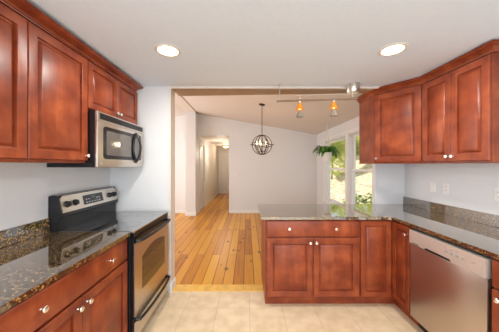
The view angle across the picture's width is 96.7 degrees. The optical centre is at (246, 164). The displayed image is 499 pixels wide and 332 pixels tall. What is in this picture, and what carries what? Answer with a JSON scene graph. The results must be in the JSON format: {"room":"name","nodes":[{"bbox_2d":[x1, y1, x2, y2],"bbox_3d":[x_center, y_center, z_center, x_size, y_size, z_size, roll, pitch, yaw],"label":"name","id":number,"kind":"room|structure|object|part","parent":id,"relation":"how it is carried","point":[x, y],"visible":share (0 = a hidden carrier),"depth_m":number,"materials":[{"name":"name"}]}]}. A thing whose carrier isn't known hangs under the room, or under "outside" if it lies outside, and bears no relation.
{"room":"kitchen","nodes":[
{"label":"kitchen","id":0,"kind":"room"},
{"bbox_2d":[0,163,109,229],"bbox_3d":[-1.600,0.273,-0.050,0.120,2.314,5.100,0,0,0],"label":"wall","id":1,"kind":"structure","parent":0,"point":[25,188],"depth_m":1.61,"materials":[{"name":"paint"}]},
{"bbox_2d":[0,3,26,161],"bbox_3d":[-1.362,-0.415,1.000,0.352,0.800,0.464,0,0,0],"label":"upper cabinet","id":2,"kind":"object","parent":1,"relation":"attached to","point":[13,27],"visible":1,"depth_m":1.17,"materials":[{"name":"brown wood"}]},
{"bbox_2d":[0,0,142,91],"bbox_3d":[-1.191,-0.836,1.617,0.088,0.042,1.697,0,0,0],"label":"crown molding","id":3,"kind":"structure","parent":2,"relation":"on","point":[24,8],"depth_m":1.45,"materials":[{"name":"brown wood"}]},
{"bbox_2d":[0,218,49,247],"bbox_3d":[-1.528,0.461,1.224,0.020,0.106,0.977,0,0,0],"label":"backsplash","id":4,"kind":"structure","parent":1,"relation":"attached to","point":[16,234],"depth_m":1.51,"materials":[{"name":"stone"}]},
{"bbox_2d":[0,20,90,162],"bbox_3d":[-1.362,-0.415,1.465,0.352,0.800,0.466,0,0,0],"label":"upper cabinet","id":5,"kind":"object","parent":1,"relation":"attached to","point":[57,75],"visible":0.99,"depth_m":1.40,"materials":[{"name":"brown wood"}]},
{"bbox_3d":[-1.224,-0.418,1.465,0.020,0.767,0.458,0,0,0],"label":"door","id":6,"kind":"part","parent":5,"relation":"part of","materials":[{"name":"brown wood"}]},
{"bbox_2d":[88,61,136,124],"bbox_3d":[-1.362,-0.619,2.083,0.352,0.392,0.765,0,0,0],"label":"upper cabinet","id":7,"kind":"object","parent":1,"relation":"attached to","point":[107,94],"visible":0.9,"depth_m":1.98,"materials":[{"name":"brown wood"}]},
{"bbox_2d":[47,110,142,167],"bbox_3d":[-1.312,-0.199,2.083,0.453,0.442,0.759,0,0,0],"label":"microwave","id":8,"kind":"object","parent":7,"relation":"attached to","point":[113,141],"visible":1,"depth_m":1.87,"materials":[{"name":"silver metal"}]},
{"bbox_3d":[-1.343,0.020,2.083,0.250,0.004,0.639,0,0,0],"label":"underside panel","id":9,"kind":"part","parent":8,"relation":"part of","materials":[{"name":"grey metal"}]},
{"bbox_3d":[-1.158,-0.163,2.083,0.020,0.361,0.759,0,0,0],"label":"door","id":10,"kind":"part","parent":8,"relation":"part of","materials":[{"name":"silver metal"}]},
{"bbox_3d":[-1.143,-0.180,2.325,0.002,0.220,0.135,0,0,0],"label":"touch panel","id":11,"kind":"part","parent":8,"relation":"part of","materials":[{"name":"silver metal"}]},
{"bbox_3d":[-1.120,-0.175,2.288,0.070,0.313,0.021,0,0,0],"label":"handle","id":12,"kind":"part","parent":8,"relation":"part of","materials":[{"name":"black plastic"}]},
{"bbox_3d":[-1.224,-0.620,1.892,0.020,0.364,0.376,0,0,0],"label":"door","id":13,"kind":"part","parent":7,"relation":"part of","materials":[{"name":"brown wood"}]},
{"bbox_3d":[-1.224,-0.620,2.273,0.020,0.364,0.376,0,0,0],"label":"door","id":14,"kind":"part","parent":7,"relation":"part of","materials":[{"name":"brown wood"}]},
{"bbox_2d":[110,87,169,291],"bbox_3d":[-1.264,-0.020,2.568,0.791,2.900,0.137,0,0,0],"label":"wall","id":15,"kind":"structure","parent":0,"point":[147,187],"depth_m":2.50,"materials":[{"name":"paint"}]},
{"bbox_2d":[170,86,174,282],"bbox_3d":[-0.863,0.273,2.567,0.012,2.315,0.147,0,0,0],"label":"trim","id":16,"kind":"structure","parent":15,"relation":"attached to","point":[172,93],"depth_m":2.55,"materials":[{"name":"beige wood"}]},
{"bbox_2d":[170,278,175,292],"bbox_3d":[-0.853,1.380,2.558,0.020,0.100,0.157,0,0,0],"label":"baseboard","id":17,"kind":"structure","parent":15,"relation":"attached to","point":[173,283],"depth_m":2.53,"materials":[{"name":"white wood"}]},
{"bbox_2d":[175,103,185,115],"bbox_3d":[-3.115,-1.340,4.684,2.770,0.600,4.093,0,0,0],"label":"ceiling","id":18,"kind":"structure","parent":0,"point":[179,111],"depth_m":6.18,"materials":[{"name":"paint"}]},
{"bbox_2d":[186,111,198,211],"bbox_3d":[-1.590,-0.045,6.490,0.280,2.950,0.480,0,0,0],"label":"wall pier","id":19,"kind":"object","parent":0,"point":[192,138],"visible":0.79,"depth_m":6.25,"materials":[{"name":"paint"}]},
{"bbox_2d":[199,136,217,208],"bbox_3d":[-1.510,0.275,8.940,0.120,2.310,4.420,0,0,0],"label":"wall","id":20,"kind":"structure","parent":0,"point":[211,151],"depth_m":8.82,"materials":[{"name":"paint"}]},
{"bbox_2d":[200,142,204,210],"bbox_3d":[-1.442,0.365,7.180,0.020,2.130,0.810,0,0,0],"label":"trim","id":21,"kind":"structure","parent":20,"relation":"attached to","point":[202,144],"depth_m":6.84,"materials":[{"name":"white wood"}]},
{"bbox_2d":[201,146,204,208],"bbox_3d":[-1.452,0.405,7.180,0.105,2.040,0.660,0,0,0],"label":"door","id":22,"kind":"structure","parent":20,"relation":"in","point":[202,147],"depth_m":7.30,"materials":[{"name":"white wood"}]},
{"bbox_2d":[205,192,217,205],"bbox_3d":[-1.443,1.383,9.352,0.014,0.095,3.535,0,0,0],"label":"baseboard","id":23,"kind":"structure","parent":20,"relation":"attached to","point":[208,201],"depth_m":8.74,"materials":[{"name":"white wood"}]},
{"bbox_2d":[173,284,262,290],"bbox_3d":[-0.331,1.451,2.579,1.061,0.058,0.133,0,0,0],"label":"trim","id":24,"kind":"structure","parent":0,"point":[179,287],"depth_m":2.58,"materials":[{"name":"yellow wood"}]},
{"bbox_2d":[175,193,261,283],"bbox_3d":[-1.160,1.455,7.122,6.480,0.050,8.955,0,0,0],"label":"floor","id":25,"kind":"structure","parent":0,"point":[215,245],"depth_m":3.85,"materials":[{"name":"brown wood"}]},
{"bbox_2d":[218,147,228,192],"bbox_3d":[-0.993,0.275,11.210,1.114,2.310,0.120,0,0,0],"label":"wall","id":26,"kind":"structure","parent":0,"point":[219,148],"depth_m":11.15,"materials":[{"name":"paint"}]},
{"bbox_2d":[219,151,228,193],"bbox_3d":[-0.975,0.365,11.140,0.870,2.130,0.030,0,0,0],"label":"trim","id":27,"kind":"structure","parent":26,"relation":"attached to","point":[219,151],"depth_m":11.12,"materials":[{"name":"white wood"}]},
{"bbox_2d":[220,153,228,192],"bbox_3d":[-0.970,0.405,11.085,0.720,2.040,0.100,0,0,0],"label":"door","id":28,"kind":"structure","parent":26,"relation":"in","point":[224,157],"depth_m":11.10,"materials":[{"name":"white wood"}]},
{"bbox_2d":[175,114,316,209],"bbox_3d":[-1.160,-0.060,6.670,6.480,2.980,0.120,0,0,0],"label":"wall","id":29,"kind":"structure","parent":0,"point":[287,174],"depth_m":6.61,"materials":[{"name":"paint"}]},
{"bbox_2d":[180,132,184,139],"bbox_3d":[-1.930,-0.870,6.604,0.150,0.240,0.011,0,0,0],"label":"door chime","id":30,"kind":"object","parent":29,"relation":"attached to","point":[182,134],"visible":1,"depth_m":6.60,"materials":[{"name":"white plastic"}]},
{"bbox_2d":[175,92,194,111],"bbox_3d":[-1.590,-1.560,4.623,0.280,0.120,3.973,0,0,0],"label":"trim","id":31,"kind":"structure","parent":29,"relation":"attached to","point":[180,101],"depth_m":5.50,"materials":[{"name":"paint"}]},
{"bbox_2d":[175,209,199,215],"bbox_3d":[-2.918,1.383,6.505,2.964,0.095,0.539,0,0,0],"label":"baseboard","id":32,"kind":"object","parent":29,"relation":"attached to","point":[176,211],"visible":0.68,"depth_m":6.31,"materials":[{"name":"white wood"}]},
{"bbox_2d":[229,210,258,212],"bbox_3d":[0.772,1.383,6.603,2.616,0.095,0.014,0,0,0],"label":"baseboard","id":33,"kind":"structure","parent":29,"relation":"attached to","point":[230,211],"depth_m":6.60,"materials":[{"name":"white wood"}]},
{"bbox_2d":[0,0,498,86],"bbox_3d":[0.270,-0.934,-0.050,3.820,0.100,5.100,0,0,0],"label":"ceiling","id":34,"kind":"structure","parent":0,"point":[221,43],"depth_m":1.53,"materials":[{"name":"paint"}]},
{"bbox_2d":[154,44,180,56],"bbox_3d":[-0.610,-0.877,1.713,0.196,0.011,0.196,0,0,0],"label":"recessed light","id":35,"kind":"object","parent":34,"relation":"in","point":[167,50],"visible":1,"depth_m":1.70,"materials":[{"name":"white glass"}]},
{"bbox_2d":[276,82,359,117],"bbox_3d":[0.772,-0.703,2.420,0.902,0.361,0.136,0,0,0],"label":"track light","id":36,"kind":"object","parent":34,"relation":"hanging from","point":[352,88],"visible":1,"depth_m":2.41,"materials":[{"name":"silver metal"}]},
{"bbox_2d":[296,109,302,117],"bbox_3d":[0.575,-0.566,2.420,0.080,0.086,0.080,0,0,0],"label":"diffuser","id":37,"kind":"object","parent":36,"relation":"attached to","point":[299,115],"depth_m":2.41,"materials":[{"name":"clear glass"}]},
{"bbox_3d":[0.575,-0.638,2.420,0.092,0.076,0.092,0,0,0],"label":"lamp shade","id":38,"kind":"part","parent":36,"relation":"part of","materials":[{"name":"orange glass"}]},
{"bbox_3d":[0.766,-0.709,2.420,0.889,0.049,0.021,0,0,0],"label":"rail","id":39,"kind":"part","parent":36,"relation":"part of","materials":[{"name":"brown metal"}]},
{"bbox_3d":[0.946,-0.650,2.420,0.092,0.076,0.092,0,0,0],"label":"lamp shade","id":40,"kind":"part","parent":36,"relation":"part of","materials":[{"name":"orange glass"}]},
{"bbox_2d":[330,108,337,116],"bbox_3d":[0.946,-0.577,2.420,0.080,0.086,0.080,0,0,0],"label":"diffuser","id":41,"kind":"object","parent":36,"relation":"attached to","point":[333,114],"depth_m":2.41,"materials":[{"name":"clear glass"}]},
{"bbox_2d":[378,43,407,55],"bbox_3d":[1.115,-0.877,1.700,0.196,0.011,0.196,0,0,0],"label":"recessed light","id":42,"kind":"object","parent":34,"relation":"in","point":[396,48],"visible":1,"depth_m":1.68,"materials":[{"name":"white glass"}]},
{"bbox_2d":[182,93,371,146],"bbox_3d":[0.335,-1.260,7.019,3.770,0.760,8.763,0,0,0],"label":"ceiling","id":43,"kind":"structure","parent":0,"point":[315,119],"depth_m":4.84,"materials":[{"name":"paint"}]},
{"bbox_2d":[251,103,272,154],"bbox_3d":[0.301,-0.720,4.450,0.417,1.037,0.413,0,0,34],"label":"chandelier","id":44,"kind":"object","parent":43,"relation":"hanging from","point":[260,104],"visible":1,"depth_m":4.43,"materials":[{"name":"brown metal"}]},
{"bbox_2d":[312,126,339,160],"bbox_3d":[1.802,-0.514,5.040,0.595,0.876,0.556,0,0,0],"label":"plant","id":45,"kind":"object","parent":43,"relation":"hanging from","point":[326,152],"visible":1,"depth_m":4.97,"materials":[{"name":"green plant"}]},
{"bbox_3d":[1.820,-0.188,5.050,0.224,0.193,0.224,0,0,0],"label":"pot","id":46,"kind":"part","parent":45,"relation":"part of","materials":[{"name":"white ceramic"}]},
{"bbox_2d":[141,291,423,331],"bbox_3d":[0.270,1.455,-0.044,3.620,0.050,5.112,0,0,0],"label":"floor","id":47,"kind":"structure","parent":0,"point":[177,311],"depth_m":2.11,"materials":[{"name":"tile"}]},
{"bbox_2d":[0,238,126,331],"bbox_3d":[-1.210,0.989,1.224,0.657,0.883,0.977,0,0,0],"label":"base cabinet","id":48,"kind":"object","parent":47,"relation":"on","point":[92,297],"visible":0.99,"depth_m":1.24,"materials":[{"name":"brown wood"}]},
{"bbox_3d":[-0.895,0.636,0.979,0.029,0.031,0.031,0,0,0],"label":"knob","id":49,"kind":"part","parent":48,"relation":"part of","materials":[{"name":"silver metal"}]},
{"bbox_3d":[-0.919,1.022,0.983,0.020,0.587,0.488,0,0,0],"label":"door","id":50,"kind":"part","parent":48,"relation":"part of","materials":[{"name":"brown wood"}]},
{"bbox_2d":[0,218,129,313],"bbox_3d":[-1.218,0.476,1.224,0.640,0.137,0.977,0,0,0],"label":"countertop","id":51,"kind":"structure","parent":48,"relation":"on","point":[33,257],"depth_m":1.28,"materials":[{"name":"stone"}]},
{"bbox_3d":[-0.895,0.775,1.194,0.029,0.031,0.031,0,0,0],"label":"knob","id":52,"kind":"part","parent":48,"relation":"part of","materials":[{"name":"silver metal"}]},
{"bbox_3d":[-0.919,1.022,1.460,0.020,0.587,0.459,0,0,0],"label":"door","id":53,"kind":"part","parent":48,"relation":"part of","materials":[{"name":"brown wood"}]},
{"bbox_2d":[48,186,170,331],"bbox_3d":[-1.173,0.832,2.089,0.726,1.196,0.750,0,0,0],"label":"range","id":54,"kind":"object","parent":47,"relation":"on","point":[91,210],"visible":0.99,"depth_m":1.92,"materials":[{"name":"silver metal"}]},
{"bbox_3d":[-1.429,0.314,1.781,0.040,0.054,0.054,0,0,0],"label":"knob","id":55,"kind":"part","parent":54,"relation":"part of","materials":[{"name":"black plastic"}]},
{"bbox_3d":[-1.429,0.314,1.866,0.040,0.054,0.054,0,0,0],"label":"knob","id":56,"kind":"part","parent":54,"relation":"part of","materials":[{"name":"black plastic"}]},
{"bbox_3d":[-1.447,0.310,2.089,0.035,0.132,0.722,0,0,0],"label":"control panel","id":57,"kind":"part","parent":54,"relation":"part of","materials":[{"name":"silver metal"}]},
{"bbox_2d":[59,211,168,232],"bbox_3d":[-1.162,0.519,2.089,0.584,0.011,0.750,0,0,0],"label":"cooktop","id":58,"kind":"object","parent":54,"relation":"in","point":[110,221],"depth_m":1.98,"materials":[{"name":"black glass"}]},
{"bbox_3d":[-0.891,1.278,2.089,0.028,0.173,0.738,0,0,0],"label":"storage drawer","id":59,"kind":"part","parent":54,"relation":"part of","materials":[{"name":"silver metal"}]},
{"bbox_3d":[-0.891,0.875,2.089,0.028,0.621,0.738,0,0,0],"label":"oven door","id":60,"kind":"part","parent":54,"relation":"part of","materials":[{"name":"silver metal"}]},
{"bbox_3d":[-0.890,0.543,2.089,0.030,0.038,0.738,0,0,0],"label":"trim","id":61,"kind":"part","parent":54,"relation":"part of","materials":[{"name":"black metal"}]},
{"bbox_3d":[-0.846,1.218,2.089,0.066,0.024,0.708,0,0,0],"label":"handle","id":62,"kind":"part","parent":54,"relation":"part of","materials":[{"name":"black plastic"}]},
{"bbox_3d":[-0.844,0.598,2.089,0.067,0.026,0.710,0,0,0],"label":"handle","id":63,"kind":"part","parent":54,"relation":"part of","materials":[{"name":"black plastic"}]},
{"bbox_2d":[261,220,358,303],"bbox_3d":[0.654,0.989,2.543,0.936,0.883,0.714,0,0,0],"label":"base cabinet","id":64,"kind":"object","parent":47,"relation":"on","point":[303,261],"visible":0.98,"depth_m":2.22,"materials":[{"name":"brown wood"}]},
{"bbox_3d":[0.428,1.022,2.224,0.460,0.585,0.020,0,0,0],"label":"door","id":65,"kind":"part","parent":64,"relation":"part of","materials":[{"name":"brown wood"}]},
{"bbox_3d":[0.657,0.637,2.224,0.918,0.158,0.020,0,0,0],"label":"drawer","id":66,"kind":"part","parent":64,"relation":"part of","materials":[{"name":"brown wood"}]},
{"bbox_3d":[0.889,1.022,2.224,0.454,0.585,0.020,0,0,0],"label":"door","id":67,"kind":"part","parent":64,"relation":"part of","materials":[{"name":"brown wood"}]},
{"bbox_2d":[356,220,418,325],"bbox_3d":[1.601,0.989,2.438,0.954,0.883,0.925,0,0,0],"label":"base cabinet","id":68,"kind":"object","parent":47,"relation":"on","point":[384,245],"visible":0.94,"depth_m":2.21,"materials":[{"name":"brown wood"}]},
{"bbox_3d":[1.288,0.936,2.224,0.305,0.757,0.020,0,0,0],"label":"door","id":69,"kind":"part","parent":68,"relation":"part of","materials":[{"name":"brown wood"}]},
{"bbox_2d":[258,196,498,259],"bbox_3d":[1.109,0.480,1.894,1.939,0.130,2.068,0,0,0],"label":"countertop","id":70,"kind":"structure","parent":68,"relation":"on","point":[478,231],"depth_m":2.20,"materials":[{"name":"stone"}]},
{"bbox_3d":[1.454,0.936,2.095,0.020,0.757,0.231,0,0,0],"label":"door","id":71,"kind":"part","parent":68,"relation":"part of","materials":[{"name":"brown wood"}]},
{"bbox_2d":[409,228,493,331],"bbox_3d":[1.747,0.991,1.646,0.627,0.878,0.640,0,0,0],"label":"dishwasher","id":72,"kind":"object","parent":47,"relation":"on","point":[451,287],"visible":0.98,"depth_m":1.59,"materials":[{"name":"silver metal"}]},
{"bbox_3d":[1.530,1.380,1.646,0.020,0.100,0.640,0,0,0],"label":"toe panel","id":73,"kind":"part","parent":72,"relation":"part of","materials":[{"name":"black plastic"}]},
{"bbox_3d":[1.453,0.626,1.648,0.036,0.116,0.628,0,0,0],"label":"control panel","id":74,"kind":"part","parent":72,"relation":"part of","materials":[{"name":"metal"}]},
{"bbox_2d":[492,258,498,331],"bbox_3d":[1.747,0.989,1.088,0.662,0.883,0.460,0,0,0],"label":"base cabinet","id":75,"kind":"object","parent":47,"relation":"on","point":[495,263],"visible":0.98,"depth_m":1.29,"materials":[{"name":"brown wood"}]},
{"bbox_3d":[1.454,0.637,1.088,0.020,0.158,0.448,0,0,0],"label":"drawer","id":76,"kind":"part","parent":75,"relation":"part of","materials":[{"name":"brown wood"}]},
{"bbox_3d":[1.454,1.022,1.088,0.020,0.585,0.448,0,0,0],"label":"door","id":77,"kind":"part","parent":75,"relation":"part of","materials":[{"name":"brown wood"}]},
{"bbox_2d":[372,164,404,203],"bbox_3d":[1.887,0.273,2.970,0.385,2.314,0.080,0,0,0],"label":"wall","id":78,"kind":"structure","parent":0,"point":[388,180],"depth_m":2.93,"materials":[{"name":"paint"}]},
{"bbox_2d":[359,84,423,163],"bbox_3d":[1.770,-0.415,2.577,0.616,0.800,0.702,0,0,0],"label":"upper cabinet","id":79,"kind":"object","parent":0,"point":[390,123],"visible":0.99,"depth_m":2.43,"materials":[{"name":"brown wood"}]},
{"bbox_3d":[1.619,-0.418,2.403,0.020,0.767,0.435,0,0,-39],"label":"door","id":80,"kind":"part","parent":79,"relation":"part of","materials":[{"name":"brown wood"}]},
{"bbox_2d":[357,39,498,102],"bbox_3d":[1.623,-0.844,2.179,0.358,0.058,1.533,0,0,-24],"label":"crown molding","id":81,"kind":"structure","parent":79,"relation":"attached to","point":[491,46],"depth_m":1.98,"materials":[{"name":"brown wood"}]},
{"bbox_2d":[405,163,498,214],"bbox_3d":[2.150,0.273,0.165,0.140,2.314,5.530,0,0,0],"label":"wall","id":82,"kind":"structure","parent":0,"point":[471,185],"depth_m":2.18,"materials":[{"name":"paint"}]},
{"bbox_2d":[317,116,358,203],"bbox_3d":[2.150,0.236,4.820,0.140,2.388,3.780,0,0,0],"label":"windows","id":83,"kind":"structure","parent":82,"relation":"in","point":[353,123],"depth_m":6.12,"materials":[{"name":"paint"}]},
{"bbox_2d":[322,131,345,203],"bbox_3d":[2.125,0.135,5.298,0.190,1.680,1.359,0,0,0],"label":"window","id":84,"kind":"structure","parent":83,"relation":"attached to","point":[341,136],"depth_m":5.71,"materials":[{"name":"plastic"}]},
{"bbox_3d":[2.151,0.493,5.298,0.032,0.826,1.217,0,0,0],"label":"sash","id":85,"kind":"part","parent":84,"relation":"part of","materials":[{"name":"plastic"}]},
{"bbox_3d":[2.188,-0.243,5.298,0.032,0.746,1.217,0,0,0],"label":"sash","id":86,"kind":"part","parent":84,"relation":"part of","materials":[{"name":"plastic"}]},
{"bbox_2d":[346,127,371,203],"bbox_3d":[2.125,0.135,3.893,0.190,1.680,1.439,0,0,0],"label":"window","id":87,"kind":"structure","parent":83,"relation":"attached to","point":[351,135],"depth_m":4.54,"materials":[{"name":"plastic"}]},
{"bbox_3d":[2.151,0.493,3.893,0.032,0.826,1.297,0,0,0],"label":"sash","id":88,"kind":"part","parent":87,"relation":"part of","materials":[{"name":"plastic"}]},
{"bbox_3d":[2.188,-0.243,3.893,0.032,0.746,1.297,0,0,0],"label":"sash","id":89,"kind":"part","parent":87,"relation":"part of","materials":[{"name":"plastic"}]},
{"bbox_2d":[430,182,435,191],"bbox_3d":[2.075,0.245,2.480,0.010,0.115,0.070,0,0,0],"label":"light switch","id":90,"kind":"object","parent":82,"relation":"attached to","point":[432,184],"visible":1,"depth_m":2.47,"materials":[{"name":"white plastic"}]},
{"bbox_2d":[443,183,448,193],"bbox_3d":[2.075,0.245,2.315,0.009,0.115,0.070,0,0,0],"label":"wall outlet","id":91,"kind":"object","parent":82,"relation":"attached to","point":[445,185],"visible":1,"depth_m":2.31,"materials":[{"name":"white plastic"}]},
{"bbox_2d":[403,196,498,227],"bbox_3d":[2.068,0.465,1.894,0.020,0.100,2.068,0,0,0],"label":"backsplash","id":92,"kind":"structure","parent":82,"relation":"attached to","point":[489,219],"depth_m":2.18,"materials":[{"name":"stone"}]},
{"bbox_2d":[423,52,498,163],"bbox_3d":[1.902,-0.415,1.915,0.352,0.800,0.619,0,0,0],"label":"upper cabinet","id":93,"kind":"object","parent":82,"relation":"attached to","point":[461,105],"visible":1,"depth_m":1.80,"materials":[{"name":"brown wood"}]},
{"bbox_3d":[1.764,-0.418,2.068,0.020,0.767,0.304,0,0,0],"label":"door","id":94,"kind":"part","parent":93,"relation":"part of","materials":[{"name":"brown wood"}]},
{"bbox_3d":[1.764,-0.418,1.761,0.020,0.767,0.304,0,0,0],"label":"door","id":95,"kind":"part","parent":93,"relation":"part of","materials":[{"name":"brown wood"}]},
{"bbox_2d":[494,187,498,201],"bbox_3d":[2.075,0.245,1.830,0.009,0.115,0.070,0,0,0],"label":"wall outlet","id":96,"kind":"object","parent":82,"relation":"attached to","point":[496,190],"visible":1,"depth_m":1.85,"materials":[{"name":"white plastic"}]},
{"bbox_3d":[0.608,-1.142,2.569,2.945,0.551,0.137,0,0,0],"label":"wall header","id":97,"kind":"structure","parent":0,"visible":0},
{"bbox_2d":[173,89,372,95],"bbox_3d":[0.616,-0.879,2.644,2.929,0.036,0.261,0,0,0],"label":"trim","id":98,"kind":"structure","parent":97,"relation":"attached to","point":[180,92],"depth_m":2.60,"materials":[{"name":"beige wood"}]},
{"bbox_2d":[171,87,407,88],"bbox_3d":[0.612,-0.870,2.504,2.937,0.014,0.016,0,0,0],"label":"trim","id":99,"kind":"structure","parent":97,"relation":"attached to","point":[171,87],"depth_m":2.50,"materials":[{"name":"white wood"}]},
{"label":"outside","id":100,"kind":"structure","parent":0,"visible":0},
{"bbox_2d":[330,155,371,203],"bbox_3d":[13.490,-1.342,22.625,22.500,7.838,44.250,0,0,0],"label":"ground","id":101,"kind":"structure","parent":100,"point":[363,180],"depth_m":13.20,"materials":[{"name":"beige soil"}]},
{"bbox_2d":[330,140,344,178],"bbox_3d":[6.101,-0.695,15.944,1.903,3.801,2.418,0,0,0],"label":"tree","id":102,"kind":"object","parent":101,"relation":"on","point":[338,144],"visible":0.33,"depth_m":15.37,"materials":[{"name":"green plant"}]},
{"bbox_2d":[338,136,358,165],"bbox_3d":[7.914,-1.127,17.266,2.570,3.734,2.375,0,0,0],"label":"tree","id":103,"kind":"object","parent":101,"relation":"on","point":[357,137],"visible":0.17,"depth_m":16.76,"materials":[{"name":"green plant"}]},
{"bbox_2d":[342,193,371,203],"bbox_3d":[3.384,1.423,6.366,1.190,1.412,0.948,0,0,22],"label":"shrub","id":104,"kind":"object","parent":101,"relation":"on","point":[359,196],"visible":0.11,"depth_m":6.24,"materials":[{"name":"green plant"}]}
]}

